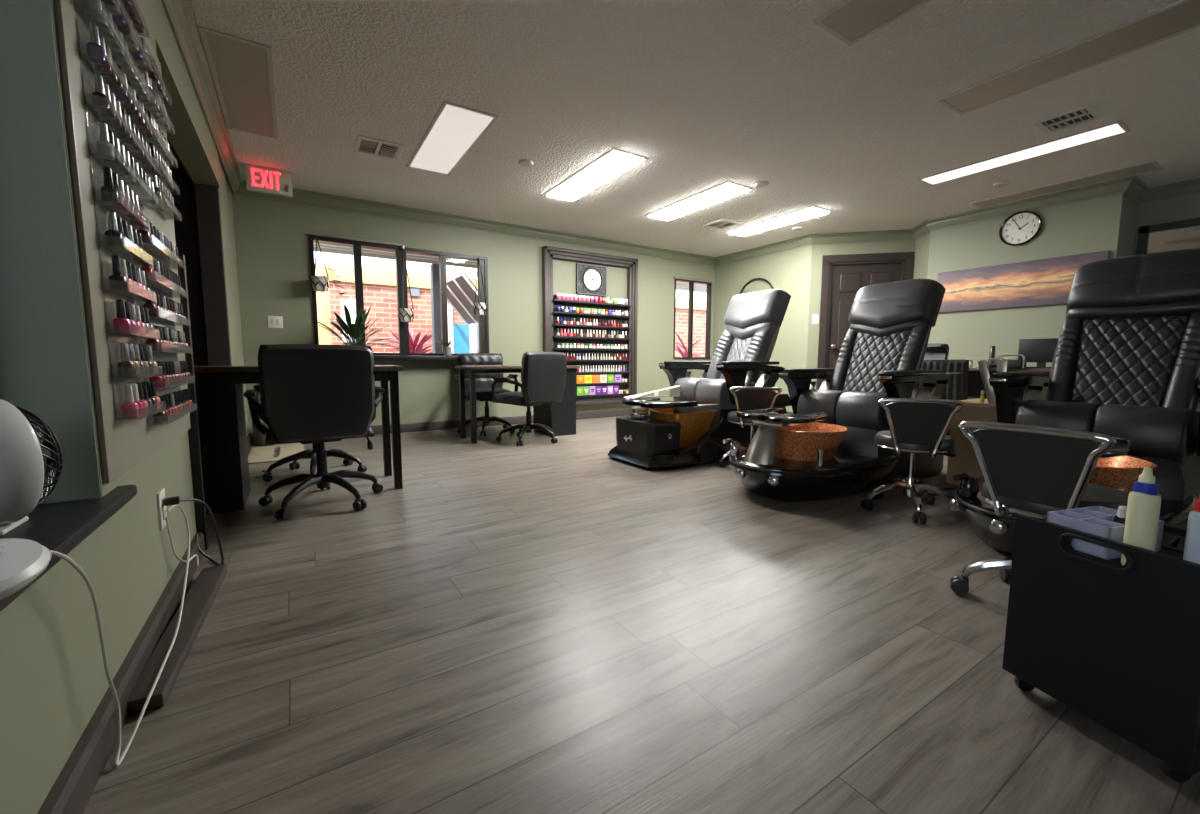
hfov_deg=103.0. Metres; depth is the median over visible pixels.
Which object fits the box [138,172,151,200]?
bottle
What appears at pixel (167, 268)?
bottle
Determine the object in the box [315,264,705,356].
neighbor house
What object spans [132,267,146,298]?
bottle
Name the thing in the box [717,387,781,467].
stool
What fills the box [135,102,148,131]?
bottle
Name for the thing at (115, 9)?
bottle
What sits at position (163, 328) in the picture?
bottle
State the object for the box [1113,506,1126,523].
nail polish
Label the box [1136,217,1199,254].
framed piece
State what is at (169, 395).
bottle
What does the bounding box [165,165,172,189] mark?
bottle
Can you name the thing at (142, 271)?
bottle
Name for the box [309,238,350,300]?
hanging planter
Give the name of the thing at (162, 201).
bottle
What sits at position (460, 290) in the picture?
awning
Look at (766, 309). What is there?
cushion
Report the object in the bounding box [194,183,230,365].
door
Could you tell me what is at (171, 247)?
bottle
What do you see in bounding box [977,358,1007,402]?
folding stand
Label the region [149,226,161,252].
bottle
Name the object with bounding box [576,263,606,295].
clock
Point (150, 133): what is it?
bottle
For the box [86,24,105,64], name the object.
bottle
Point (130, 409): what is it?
bottle
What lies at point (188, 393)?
bottle
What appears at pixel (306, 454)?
office chair
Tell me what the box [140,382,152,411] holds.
bottle
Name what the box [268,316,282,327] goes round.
light switch
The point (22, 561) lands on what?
device
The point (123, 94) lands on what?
bottle
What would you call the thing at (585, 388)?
carton
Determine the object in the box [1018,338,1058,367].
monitor
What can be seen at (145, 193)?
bottle
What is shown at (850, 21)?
recessed light
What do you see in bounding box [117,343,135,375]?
bottle
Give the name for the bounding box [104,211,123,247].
bottle
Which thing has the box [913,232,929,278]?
wall
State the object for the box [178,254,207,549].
trim
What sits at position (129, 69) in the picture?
bottle
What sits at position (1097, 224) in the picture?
wall
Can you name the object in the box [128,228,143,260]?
bottle
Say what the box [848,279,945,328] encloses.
cushion
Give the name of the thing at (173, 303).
bottle
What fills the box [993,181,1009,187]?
cover plate
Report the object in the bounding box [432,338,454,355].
potted plant
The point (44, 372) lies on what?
wall
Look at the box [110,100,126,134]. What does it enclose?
bottle
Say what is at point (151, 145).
bottle
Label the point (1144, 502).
squeeze bottle
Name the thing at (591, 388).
carton
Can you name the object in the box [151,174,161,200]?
bottle
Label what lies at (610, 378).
carton
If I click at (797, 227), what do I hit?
cover plate
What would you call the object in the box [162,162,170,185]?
bottle
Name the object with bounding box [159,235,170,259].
bottle
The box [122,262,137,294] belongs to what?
bottle
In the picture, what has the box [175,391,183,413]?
bottle
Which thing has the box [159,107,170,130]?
bottle
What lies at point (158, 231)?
bottle
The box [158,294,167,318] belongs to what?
bottle
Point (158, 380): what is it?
bottle
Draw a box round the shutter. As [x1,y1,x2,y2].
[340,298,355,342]
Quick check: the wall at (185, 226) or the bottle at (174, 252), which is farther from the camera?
the wall at (185, 226)
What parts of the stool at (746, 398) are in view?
leg, seat, gas post, backrest, frame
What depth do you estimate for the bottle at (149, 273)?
1.39 m
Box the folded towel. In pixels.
[623,385,679,398]
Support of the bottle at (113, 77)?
on the shelf
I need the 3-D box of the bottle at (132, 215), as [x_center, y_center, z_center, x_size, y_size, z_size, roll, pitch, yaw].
[-1.249,-0.542,1.256,0.032,0.083,0.032,4,7,36]
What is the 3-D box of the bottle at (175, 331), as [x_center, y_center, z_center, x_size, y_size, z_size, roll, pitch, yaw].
[-1.504,-0.234,1.688,0.030,0.078,0.031,-3,7,-31]
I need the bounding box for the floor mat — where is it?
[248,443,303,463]
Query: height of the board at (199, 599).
0.036 m
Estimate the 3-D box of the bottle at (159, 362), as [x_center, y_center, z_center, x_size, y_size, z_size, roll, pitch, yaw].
[-1.356,-0.101,1.468,0.030,0.078,0.031,0,6,-1]
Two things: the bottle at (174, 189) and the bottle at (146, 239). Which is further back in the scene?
the bottle at (174, 189)
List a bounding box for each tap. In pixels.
[631,409,648,419]
[723,438,740,455]
[953,473,978,497]
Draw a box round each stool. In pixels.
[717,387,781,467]
[860,398,964,523]
[950,421,1128,594]
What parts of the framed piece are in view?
glass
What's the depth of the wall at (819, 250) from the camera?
6.26 m
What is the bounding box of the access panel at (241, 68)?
[198,25,277,138]
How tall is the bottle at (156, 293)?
0.078 m
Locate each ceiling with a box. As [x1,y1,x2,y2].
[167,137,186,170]
[190,0,1199,256]
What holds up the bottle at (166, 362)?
on the shelf at (170, 322)
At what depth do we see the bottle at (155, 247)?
1.46 m
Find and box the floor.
[83,416,1199,813]
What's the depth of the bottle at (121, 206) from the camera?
1.18 m
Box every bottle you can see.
[82,0,101,16]
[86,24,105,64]
[89,0,107,27]
[91,74,110,112]
[94,35,111,73]
[96,122,114,159]
[97,0,113,38]
[98,83,115,120]
[100,45,117,82]
[100,167,119,204]
[103,0,114,5]
[103,130,120,165]
[104,11,118,47]
[104,92,121,127]
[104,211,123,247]
[106,0,120,15]
[106,55,122,90]
[107,173,125,209]
[108,255,127,290]
[109,137,125,171]
[110,21,123,56]
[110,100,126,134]
[111,216,128,251]
[112,0,125,25]
[112,64,127,98]
[113,31,128,65]
[113,179,130,214]
[113,299,131,333]
[115,144,130,177]
[115,258,132,292]
[116,107,131,140]
[117,72,132,105]
[117,220,134,254]
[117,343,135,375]
[118,0,129,34]
[119,40,133,73]
[119,184,135,218]
[120,150,135,182]
[121,0,131,6]
[121,115,136,146]
[121,384,139,417]
[122,10,134,43]
[122,80,136,112]
[122,224,138,257]
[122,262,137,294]
[123,49,137,81]
[124,0,135,15]
[124,190,139,222]
[124,301,136,333]
[125,156,139,187]
[126,121,140,152]
[127,20,138,51]
[127,88,141,119]
[127,264,142,296]
[128,58,141,88]
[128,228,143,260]
[128,343,140,375]
[129,0,139,24]
[129,194,144,226]
[130,128,144,158]
[130,162,143,191]
[130,303,141,334]
[131,95,145,125]
[131,383,144,415]
[132,29,142,59]
[132,65,145,95]
[132,232,147,263]
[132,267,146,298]
[133,2,143,32]
[133,344,145,374]
[134,167,147,196]
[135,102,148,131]
[135,134,148,163]
[135,305,145,335]
[135,383,148,413]
[136,37,146,67]
[136,73,149,101]
[136,270,150,299]
[137,216,150,243]
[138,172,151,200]
[138,344,149,374]
[139,37,150,66]
[139,108,152,136]
[139,139,152,168]
[139,306,150,335]
[140,253,153,279]
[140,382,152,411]
[141,45,153,73]
[142,71,153,99]
[142,177,155,204]
[142,289,156,315]
[142,344,153,373]
[143,145,155,172]
[143,219,154,246]
[144,308,154,336]
[145,78,156,105]
[145,222,157,249]
[145,381,156,410]
[146,111,156,138]
[146,181,158,208]
[146,255,157,281]
[146,324,159,350]
[147,84,159,111]
[147,117,159,143]
[147,345,157,373]
[148,52,156,79]
[148,143,159,170]
[148,257,160,283]
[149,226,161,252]
[149,361,163,387]
[149,381,160,408]
[150,90,162,116]
[151,59,159,85]
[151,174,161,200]
[151,290,160,316]
[152,122,162,148]
[152,229,164,254]
[152,260,164,285]
[152,397,165,422]
[153,96,164,121]
[153,148,162,174]
[154,65,162,91]
[154,325,163,350]
[155,292,163,317]
[156,102,167,126]
[156,127,165,152]
[156,153,165,178]
[156,232,167,257]
[156,262,167,287]
[156,361,166,386]
[157,71,165,96]
[157,178,164,203]
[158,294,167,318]
[158,326,166,350]
[158,396,169,420]
[159,77,167,102]
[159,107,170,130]
[159,132,167,157]
[159,157,167,182]
[159,182,167,206]
[159,186,170,210]
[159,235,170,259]
[159,265,170,289]
[160,361,169,385]
[161,295,170,319]
[162,137,170,161]
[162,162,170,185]
[162,189,172,213]
[162,238,173,261]
[162,267,173,290]
[162,327,169,350]
[162,395,172,418]
[164,142,173,165]
[164,193,175,216]
[164,361,172,384]
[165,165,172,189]
[165,241,176,264]
[165,269,176,292]
[165,297,173,320]
[165,327,172,351]
[165,394,175,417]
[167,170,175,192]
[167,196,177,218]
[167,361,175,384]
[168,244,178,266]
[168,271,178,293]
[168,328,175,351]
[169,299,175,321]
[169,393,178,415]
[170,361,178,383]
[171,246,181,268]
[171,273,181,295]
[171,329,178,351]
[172,300,178,322]
[172,392,181,414]
[174,275,183,296]
[174,301,181,323]
[174,330,181,351]
[174,361,181,383]
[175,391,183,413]
[177,303,183,323]
[177,330,183,351]
[177,361,183,382]
[178,391,186,412]
[179,331,186,351]
[179,361,186,382]
[180,304,186,324]
[180,390,188,410]
[182,331,188,351]
[182,361,188,381]
[183,389,190,409]
[184,361,190,380]
[186,389,192,408]
[980,391,984,402]
[988,346,997,367]
[1121,467,1160,564]
[1183,496,1199,563]
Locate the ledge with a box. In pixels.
[0,485,136,611]
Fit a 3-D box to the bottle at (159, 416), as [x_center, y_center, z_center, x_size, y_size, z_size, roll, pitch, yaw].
[-1.332,0.008,1.440,0.031,0.078,0.030,2,6,22]
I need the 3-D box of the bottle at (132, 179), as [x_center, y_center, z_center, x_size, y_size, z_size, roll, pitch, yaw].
[-1.270,-0.647,1.280,0.031,0.078,0.030,1,6,11]
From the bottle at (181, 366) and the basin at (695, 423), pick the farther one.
the basin at (695, 423)
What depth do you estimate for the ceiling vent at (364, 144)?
3.66 m
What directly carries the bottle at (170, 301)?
on the shelf at (170, 322)
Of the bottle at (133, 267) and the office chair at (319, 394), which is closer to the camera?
the bottle at (133, 267)
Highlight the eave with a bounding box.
[313,242,706,292]
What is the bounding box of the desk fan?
[0,399,62,535]
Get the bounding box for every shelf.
[109,324,157,377]
[149,315,193,388]
[542,246,637,405]
[1076,548,1182,564]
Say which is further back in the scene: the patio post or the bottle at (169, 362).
the patio post
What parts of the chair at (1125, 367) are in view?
jet knob, jet knob, arm frame, arm trim, rim trim, seat, edge trim, quilted panel, arm frame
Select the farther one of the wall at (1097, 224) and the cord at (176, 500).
the wall at (1097, 224)
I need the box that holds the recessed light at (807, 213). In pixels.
[726,206,831,235]
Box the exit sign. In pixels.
[245,164,292,196]
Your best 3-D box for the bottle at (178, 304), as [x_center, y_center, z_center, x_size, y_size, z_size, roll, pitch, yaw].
[-1.553,-0.344,1.755,0.031,0.078,0.030,-1,6,-8]
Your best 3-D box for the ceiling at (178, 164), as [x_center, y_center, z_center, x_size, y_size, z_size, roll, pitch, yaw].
[-2.911,-1.622,2.287,1.200,0.050,2.080,-3,7,-32]
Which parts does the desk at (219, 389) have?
leg, leg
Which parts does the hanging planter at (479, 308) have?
pot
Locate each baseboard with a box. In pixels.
[37,532,204,813]
[247,408,792,450]
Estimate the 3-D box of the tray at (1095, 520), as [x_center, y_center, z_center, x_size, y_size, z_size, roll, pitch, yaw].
[1.166,0.287,1.107,0.180,0.070,0.116,-1,6,-16]
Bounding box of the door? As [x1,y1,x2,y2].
[816,252,914,388]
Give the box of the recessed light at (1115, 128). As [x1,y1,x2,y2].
[917,120,1130,185]
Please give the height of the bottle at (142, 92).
0.078 m
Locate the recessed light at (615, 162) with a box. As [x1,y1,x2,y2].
[544,149,647,200]
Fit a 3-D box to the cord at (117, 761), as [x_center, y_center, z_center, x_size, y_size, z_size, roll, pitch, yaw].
[-1.159,0.431,1.219,0.063,0.532,1.131,-3,7,-32]
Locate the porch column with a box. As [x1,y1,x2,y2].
[316,280,331,344]
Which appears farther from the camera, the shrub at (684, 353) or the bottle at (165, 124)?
the shrub at (684, 353)
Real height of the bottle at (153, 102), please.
0.078 m
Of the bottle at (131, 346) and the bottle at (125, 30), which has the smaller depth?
the bottle at (131, 346)
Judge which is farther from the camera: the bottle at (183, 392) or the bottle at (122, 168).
the bottle at (183, 392)
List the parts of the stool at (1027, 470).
leg, backrest, frame, seat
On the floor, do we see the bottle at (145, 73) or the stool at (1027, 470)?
the stool at (1027, 470)
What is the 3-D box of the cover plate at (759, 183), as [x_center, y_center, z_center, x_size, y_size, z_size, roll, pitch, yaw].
[1.490,-2.050,4.393,0.120,0.024,0.120,-3,7,-32]
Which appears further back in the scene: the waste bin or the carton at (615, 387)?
the carton at (615, 387)
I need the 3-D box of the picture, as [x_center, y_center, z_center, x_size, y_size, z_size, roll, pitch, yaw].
[4.298,-1.268,4.976,0.035,0.455,1.385,-3,7,-32]
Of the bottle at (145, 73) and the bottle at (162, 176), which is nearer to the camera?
the bottle at (145, 73)
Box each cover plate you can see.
[519,159,532,166]
[755,181,768,186]
[793,226,802,229]
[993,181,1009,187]
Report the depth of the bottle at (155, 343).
1.41 m
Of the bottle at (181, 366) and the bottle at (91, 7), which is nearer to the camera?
the bottle at (91, 7)
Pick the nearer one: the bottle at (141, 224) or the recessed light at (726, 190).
the bottle at (141, 224)
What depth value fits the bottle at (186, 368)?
1.81 m
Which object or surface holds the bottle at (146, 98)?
on the shelf
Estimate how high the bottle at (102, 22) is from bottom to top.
0.078 m
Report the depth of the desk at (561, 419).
5.10 m
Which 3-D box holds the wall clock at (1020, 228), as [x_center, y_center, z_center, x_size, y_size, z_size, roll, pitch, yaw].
[4.313,-1.833,4.898,0.037,0.340,0.340,-3,7,-32]
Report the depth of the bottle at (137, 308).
1.29 m
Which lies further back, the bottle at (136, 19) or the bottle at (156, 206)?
the bottle at (156, 206)
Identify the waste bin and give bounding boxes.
[252,422,274,445]
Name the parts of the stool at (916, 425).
leg, leg, gas post, seat, leg, backrest, frame, leg, leg, lever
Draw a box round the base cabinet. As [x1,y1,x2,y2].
[946,398,996,484]
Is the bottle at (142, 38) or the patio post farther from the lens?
the patio post
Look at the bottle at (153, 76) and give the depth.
1.58 m
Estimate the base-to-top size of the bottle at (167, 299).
0.078 m
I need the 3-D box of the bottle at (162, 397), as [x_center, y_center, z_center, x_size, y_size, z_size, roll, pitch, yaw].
[-1.356,0.004,1.478,0.030,0.078,0.031,-4,7,-35]
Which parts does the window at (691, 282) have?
blind rail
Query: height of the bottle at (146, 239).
0.078 m
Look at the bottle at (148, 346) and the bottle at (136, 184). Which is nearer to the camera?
the bottle at (136, 184)
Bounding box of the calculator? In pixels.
[998,354,1026,367]
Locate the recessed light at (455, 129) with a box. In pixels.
[406,100,498,175]
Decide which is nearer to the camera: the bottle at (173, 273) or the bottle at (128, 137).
the bottle at (128, 137)
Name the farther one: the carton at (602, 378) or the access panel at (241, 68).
the carton at (602, 378)
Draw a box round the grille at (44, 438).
[15,406,62,505]
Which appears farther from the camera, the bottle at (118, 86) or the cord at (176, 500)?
the cord at (176, 500)
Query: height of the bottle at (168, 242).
0.078 m
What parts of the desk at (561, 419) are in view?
leg, leg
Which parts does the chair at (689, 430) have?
foot rest post, arm frame, seat, quilted panel, arm trim, arm frame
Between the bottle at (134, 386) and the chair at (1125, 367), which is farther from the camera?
the chair at (1125, 367)
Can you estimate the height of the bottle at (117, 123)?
0.078 m
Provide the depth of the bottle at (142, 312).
1.32 m
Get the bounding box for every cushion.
[521,352,525,401]
[724,289,790,328]
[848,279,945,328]
[1066,248,1199,314]
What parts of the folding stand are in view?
leg, leg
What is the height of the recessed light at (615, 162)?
0.020 m
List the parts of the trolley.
panel, panel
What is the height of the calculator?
0.128 m
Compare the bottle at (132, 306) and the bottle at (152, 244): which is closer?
the bottle at (132, 306)
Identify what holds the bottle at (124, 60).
on the shelf
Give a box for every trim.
[161,0,1199,265]
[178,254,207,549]
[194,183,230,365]
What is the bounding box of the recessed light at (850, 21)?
[813,0,930,45]
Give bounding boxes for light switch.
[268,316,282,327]
[812,315,818,323]
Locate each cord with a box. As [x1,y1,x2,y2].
[50,504,189,766]
[163,496,223,565]
[165,517,198,565]
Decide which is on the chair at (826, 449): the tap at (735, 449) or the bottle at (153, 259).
the tap at (735, 449)
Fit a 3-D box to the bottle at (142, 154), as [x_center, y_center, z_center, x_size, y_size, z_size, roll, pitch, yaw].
[-1.341,-0.766,1.380,0.030,0.078,0.031,0,6,-3]
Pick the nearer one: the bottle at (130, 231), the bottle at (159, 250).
the bottle at (130, 231)
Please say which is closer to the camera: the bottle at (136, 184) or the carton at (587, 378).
the bottle at (136, 184)
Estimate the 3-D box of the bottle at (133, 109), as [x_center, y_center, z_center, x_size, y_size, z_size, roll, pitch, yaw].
[-1.317,-0.870,1.332,0.030,0.078,0.031,-2,6,-23]
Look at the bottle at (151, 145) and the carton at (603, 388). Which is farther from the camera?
the carton at (603, 388)
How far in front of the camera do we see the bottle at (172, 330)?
1.65 m
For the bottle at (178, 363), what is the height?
0.078 m
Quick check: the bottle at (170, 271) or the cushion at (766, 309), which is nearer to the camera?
the bottle at (170, 271)
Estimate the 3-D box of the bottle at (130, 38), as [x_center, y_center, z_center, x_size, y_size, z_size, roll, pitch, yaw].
[-1.340,-1.078,1.349,0.030,0.078,0.031,0,6,2]
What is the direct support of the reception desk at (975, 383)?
on the floor
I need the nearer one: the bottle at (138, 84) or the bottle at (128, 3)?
the bottle at (128, 3)
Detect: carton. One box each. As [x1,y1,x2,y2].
[576,375,583,383]
[576,386,582,395]
[583,386,588,394]
[584,375,591,382]
[589,386,594,394]
[592,375,598,382]
[595,386,600,394]
[599,375,606,382]
[601,386,606,393]
[606,385,612,393]
[607,374,613,382]
[612,385,618,393]
[613,374,620,381]
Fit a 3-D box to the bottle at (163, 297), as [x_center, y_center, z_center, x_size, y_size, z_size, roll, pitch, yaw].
[-1.430,-0.325,1.562,0.030,0.078,0.031,-5,8,-43]
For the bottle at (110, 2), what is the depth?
1.21 m
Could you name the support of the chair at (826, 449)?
on the floor
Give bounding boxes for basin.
[636,408,715,447]
[758,422,847,460]
[1089,456,1156,493]
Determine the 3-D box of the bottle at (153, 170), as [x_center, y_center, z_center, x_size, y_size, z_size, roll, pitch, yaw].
[-1.412,-0.777,1.491,0.030,0.078,0.031,-4,7,-34]
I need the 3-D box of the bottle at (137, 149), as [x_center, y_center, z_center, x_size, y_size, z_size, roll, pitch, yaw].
[-1.317,-0.762,1.343,0.031,0.078,0.030,4,7,33]
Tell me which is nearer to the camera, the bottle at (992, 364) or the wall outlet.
the wall outlet
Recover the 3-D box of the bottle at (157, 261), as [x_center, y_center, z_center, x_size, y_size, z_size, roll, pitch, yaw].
[-1.405,-0.426,1.513,0.030,0.078,0.031,5,8,43]
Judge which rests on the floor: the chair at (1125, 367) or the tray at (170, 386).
the chair at (1125, 367)
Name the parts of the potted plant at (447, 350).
pot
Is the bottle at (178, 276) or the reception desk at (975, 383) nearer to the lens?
the bottle at (178, 276)
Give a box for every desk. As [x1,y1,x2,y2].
[194,365,402,514]
[455,365,578,443]
[968,367,1050,398]
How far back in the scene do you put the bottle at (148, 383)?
1.34 m
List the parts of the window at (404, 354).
blind rail, sill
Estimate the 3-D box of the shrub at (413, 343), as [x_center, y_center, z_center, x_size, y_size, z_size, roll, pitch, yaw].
[-2.681,-0.508,6.991,1.141,1.414,1.243,-3,6,-26]
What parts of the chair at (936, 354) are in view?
backrest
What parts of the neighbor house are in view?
door frame, door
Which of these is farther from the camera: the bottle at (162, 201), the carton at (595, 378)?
the carton at (595, 378)
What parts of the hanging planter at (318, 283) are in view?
pot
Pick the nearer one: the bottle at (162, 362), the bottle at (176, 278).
the bottle at (162, 362)
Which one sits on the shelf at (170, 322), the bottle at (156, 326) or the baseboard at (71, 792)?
the bottle at (156, 326)
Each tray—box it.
[109,324,157,338]
[117,366,156,377]
[149,315,190,326]
[150,375,193,388]
[155,343,191,353]
[894,372,961,376]
[1046,506,1163,559]
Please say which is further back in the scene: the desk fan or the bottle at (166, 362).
the bottle at (166, 362)
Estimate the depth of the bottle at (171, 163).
1.74 m
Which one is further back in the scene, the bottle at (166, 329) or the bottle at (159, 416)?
the bottle at (166, 329)
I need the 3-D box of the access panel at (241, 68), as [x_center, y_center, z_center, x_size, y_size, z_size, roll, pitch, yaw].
[-2.170,-1.922,2.927,0.295,0.008,1.230,-3,7,-32]
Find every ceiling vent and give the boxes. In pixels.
[354,134,402,159]
[703,219,740,229]
[1033,104,1102,133]
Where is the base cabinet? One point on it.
(965, 460)
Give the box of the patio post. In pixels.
[430,264,441,352]
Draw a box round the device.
[0,538,51,599]
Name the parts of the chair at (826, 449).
jet knob, edge trim, jet knob, edge trim, arm frame, arm trim, rim trim, seat, quilted panel, arm frame, arm trim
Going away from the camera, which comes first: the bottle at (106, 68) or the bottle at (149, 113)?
the bottle at (106, 68)
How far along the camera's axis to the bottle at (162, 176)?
1.61 m
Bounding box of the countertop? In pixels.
[969,367,1050,370]
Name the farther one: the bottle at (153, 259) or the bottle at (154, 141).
the bottle at (154, 141)
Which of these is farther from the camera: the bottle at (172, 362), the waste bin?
the waste bin
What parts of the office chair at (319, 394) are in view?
armrest, leg, leg, seat, gas post, leg, leg, lever, armrest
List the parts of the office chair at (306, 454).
armrest, leg, leg, leg, leg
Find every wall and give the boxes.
[0,0,101,503]
[0,0,248,813]
[169,168,207,365]
[232,192,714,433]
[713,245,811,411]
[806,240,915,388]
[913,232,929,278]
[927,193,1126,366]
[1120,196,1137,256]
[1133,193,1199,411]
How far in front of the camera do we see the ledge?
0.93 m
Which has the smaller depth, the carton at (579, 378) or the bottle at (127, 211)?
the bottle at (127, 211)
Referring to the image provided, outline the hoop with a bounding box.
[739,278,773,293]
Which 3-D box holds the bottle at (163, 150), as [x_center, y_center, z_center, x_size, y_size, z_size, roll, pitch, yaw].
[-1.510,-0.915,1.632,0.031,0.078,0.030,2,6,22]
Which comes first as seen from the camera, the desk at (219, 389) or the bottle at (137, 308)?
the bottle at (137, 308)
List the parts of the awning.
post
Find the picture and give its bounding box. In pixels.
[937,250,1109,312]
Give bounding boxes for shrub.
[374,327,455,353]
[675,333,703,356]
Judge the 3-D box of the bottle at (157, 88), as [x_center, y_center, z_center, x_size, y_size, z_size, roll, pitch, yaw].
[-1.532,-1.137,1.646,0.030,0.078,0.031,5,8,42]
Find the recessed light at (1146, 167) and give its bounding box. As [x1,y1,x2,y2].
[969,160,1162,208]
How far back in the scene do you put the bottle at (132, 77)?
1.36 m
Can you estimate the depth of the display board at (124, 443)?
1.13 m
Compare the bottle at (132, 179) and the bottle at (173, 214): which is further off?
the bottle at (173, 214)
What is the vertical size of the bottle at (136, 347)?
0.083 m
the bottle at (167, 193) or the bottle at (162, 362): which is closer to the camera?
the bottle at (162, 362)
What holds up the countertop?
on the reception desk at (975, 383)
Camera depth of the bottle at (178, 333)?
1.73 m
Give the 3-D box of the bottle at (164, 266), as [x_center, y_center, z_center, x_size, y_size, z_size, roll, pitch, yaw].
[-1.454,-0.433,1.591,0.031,0.078,0.030,3,6,24]
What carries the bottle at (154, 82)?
on the shelf
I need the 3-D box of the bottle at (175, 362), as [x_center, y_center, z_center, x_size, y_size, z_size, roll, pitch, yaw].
[-1.480,-0.121,1.661,0.031,0.078,0.030,-2,6,-19]
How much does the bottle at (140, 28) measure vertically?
0.078 m
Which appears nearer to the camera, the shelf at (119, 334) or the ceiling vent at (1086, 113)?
the shelf at (119, 334)
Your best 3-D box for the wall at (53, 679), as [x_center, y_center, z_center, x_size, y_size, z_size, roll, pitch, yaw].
[-0.841,-0.445,0.406,0.160,2.441,9.660,-3,7,-32]
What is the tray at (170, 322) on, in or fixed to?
on the shelf at (170, 322)
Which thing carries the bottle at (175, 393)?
on the shelf at (170, 322)
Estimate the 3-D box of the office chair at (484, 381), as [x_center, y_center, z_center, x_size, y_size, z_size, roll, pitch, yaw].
[-1.278,-0.162,5.369,0.661,0.892,0.641,-2,6,-24]
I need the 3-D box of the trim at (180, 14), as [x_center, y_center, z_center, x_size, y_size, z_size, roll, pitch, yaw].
[2.294,-1.796,2.335,7.350,0.118,9.560,-3,7,-32]
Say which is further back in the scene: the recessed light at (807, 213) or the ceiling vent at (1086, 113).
the recessed light at (807, 213)
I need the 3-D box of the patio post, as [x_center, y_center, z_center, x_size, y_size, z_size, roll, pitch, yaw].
[-2.132,-0.793,6.300,0.130,2.120,0.130,-3,7,-32]
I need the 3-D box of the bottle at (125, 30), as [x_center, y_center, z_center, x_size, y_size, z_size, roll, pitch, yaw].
[-1.316,-1.075,1.312,0.030,0.078,0.031,-3,6,-28]
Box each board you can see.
[54,0,190,483]
[127,564,226,715]
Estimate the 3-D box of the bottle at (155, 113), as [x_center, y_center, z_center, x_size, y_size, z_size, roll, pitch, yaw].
[-1.509,-1.034,1.621,0.030,0.078,0.031,2,6,15]
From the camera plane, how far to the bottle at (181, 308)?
1.79 m
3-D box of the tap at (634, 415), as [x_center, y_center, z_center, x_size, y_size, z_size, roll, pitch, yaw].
[0.318,0.061,3.844,0.090,0.080,0.160,-3,7,-32]
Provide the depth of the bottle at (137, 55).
1.42 m
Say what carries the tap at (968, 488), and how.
on the chair at (1125, 367)
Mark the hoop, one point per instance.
(767, 281)
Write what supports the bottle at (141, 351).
on the shelf at (119, 334)
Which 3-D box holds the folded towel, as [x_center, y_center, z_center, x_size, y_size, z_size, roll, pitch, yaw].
[0.450,-0.134,4.141,0.509,0.105,0.140,-3,6,-29]
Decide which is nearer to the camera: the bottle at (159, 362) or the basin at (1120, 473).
the bottle at (159, 362)
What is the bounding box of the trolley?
[1002,506,1199,782]
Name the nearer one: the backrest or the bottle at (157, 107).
the bottle at (157, 107)
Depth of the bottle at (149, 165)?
1.45 m
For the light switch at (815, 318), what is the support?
attached to the wall at (819, 250)
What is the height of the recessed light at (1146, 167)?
0.008 m
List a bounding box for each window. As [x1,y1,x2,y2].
[309,233,488,360]
[673,277,712,358]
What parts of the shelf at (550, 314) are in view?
panel, shelf, shelf, shelf, shelf, shelf, shelf, shelf, shelf, shelf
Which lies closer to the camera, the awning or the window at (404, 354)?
the window at (404, 354)
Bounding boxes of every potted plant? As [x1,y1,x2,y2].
[311,304,392,346]
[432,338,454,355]
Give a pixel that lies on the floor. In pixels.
(539, 626)
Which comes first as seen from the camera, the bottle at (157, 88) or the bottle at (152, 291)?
the bottle at (152, 291)
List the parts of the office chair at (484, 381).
leg, leg, gas post, seat, leg, armrest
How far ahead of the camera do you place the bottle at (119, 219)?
1.19 m
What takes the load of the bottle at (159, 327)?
on the shelf at (170, 322)
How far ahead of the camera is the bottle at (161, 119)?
1.66 m
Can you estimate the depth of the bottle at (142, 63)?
1.46 m
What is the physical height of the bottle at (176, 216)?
0.078 m
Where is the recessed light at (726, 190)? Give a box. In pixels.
[646,181,752,220]
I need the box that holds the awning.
[447,273,478,352]
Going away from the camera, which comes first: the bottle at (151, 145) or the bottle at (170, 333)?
the bottle at (151, 145)
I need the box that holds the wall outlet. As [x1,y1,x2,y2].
[156,488,166,529]
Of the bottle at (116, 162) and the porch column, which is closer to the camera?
the bottle at (116, 162)
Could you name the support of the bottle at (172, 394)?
on the shelf at (170, 322)
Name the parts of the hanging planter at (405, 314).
pot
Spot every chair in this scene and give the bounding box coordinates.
[243,344,383,519]
[253,384,366,481]
[455,353,517,435]
[491,352,566,445]
[608,289,790,470]
[723,279,961,501]
[915,343,974,435]
[949,248,1199,555]
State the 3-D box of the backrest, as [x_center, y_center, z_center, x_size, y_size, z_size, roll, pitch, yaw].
[-1.369,-0.383,5.549,0.505,0.478,0.129,-2,6,-24]
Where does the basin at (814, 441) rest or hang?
in the chair at (826, 449)
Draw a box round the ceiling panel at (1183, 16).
[937,0,1199,114]
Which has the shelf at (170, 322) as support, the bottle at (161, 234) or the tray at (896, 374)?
the bottle at (161, 234)
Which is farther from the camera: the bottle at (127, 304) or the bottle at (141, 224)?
the bottle at (141, 224)
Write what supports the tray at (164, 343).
on the shelf at (170, 322)
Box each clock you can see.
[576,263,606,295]
[999,211,1041,245]
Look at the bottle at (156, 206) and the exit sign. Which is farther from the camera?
the exit sign
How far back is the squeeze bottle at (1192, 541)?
0.90 m
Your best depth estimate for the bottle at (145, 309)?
1.36 m
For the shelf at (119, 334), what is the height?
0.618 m
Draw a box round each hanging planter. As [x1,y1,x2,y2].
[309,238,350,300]
[397,248,413,321]
[473,257,486,315]
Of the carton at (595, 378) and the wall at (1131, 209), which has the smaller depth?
the wall at (1131, 209)
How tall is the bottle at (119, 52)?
0.078 m

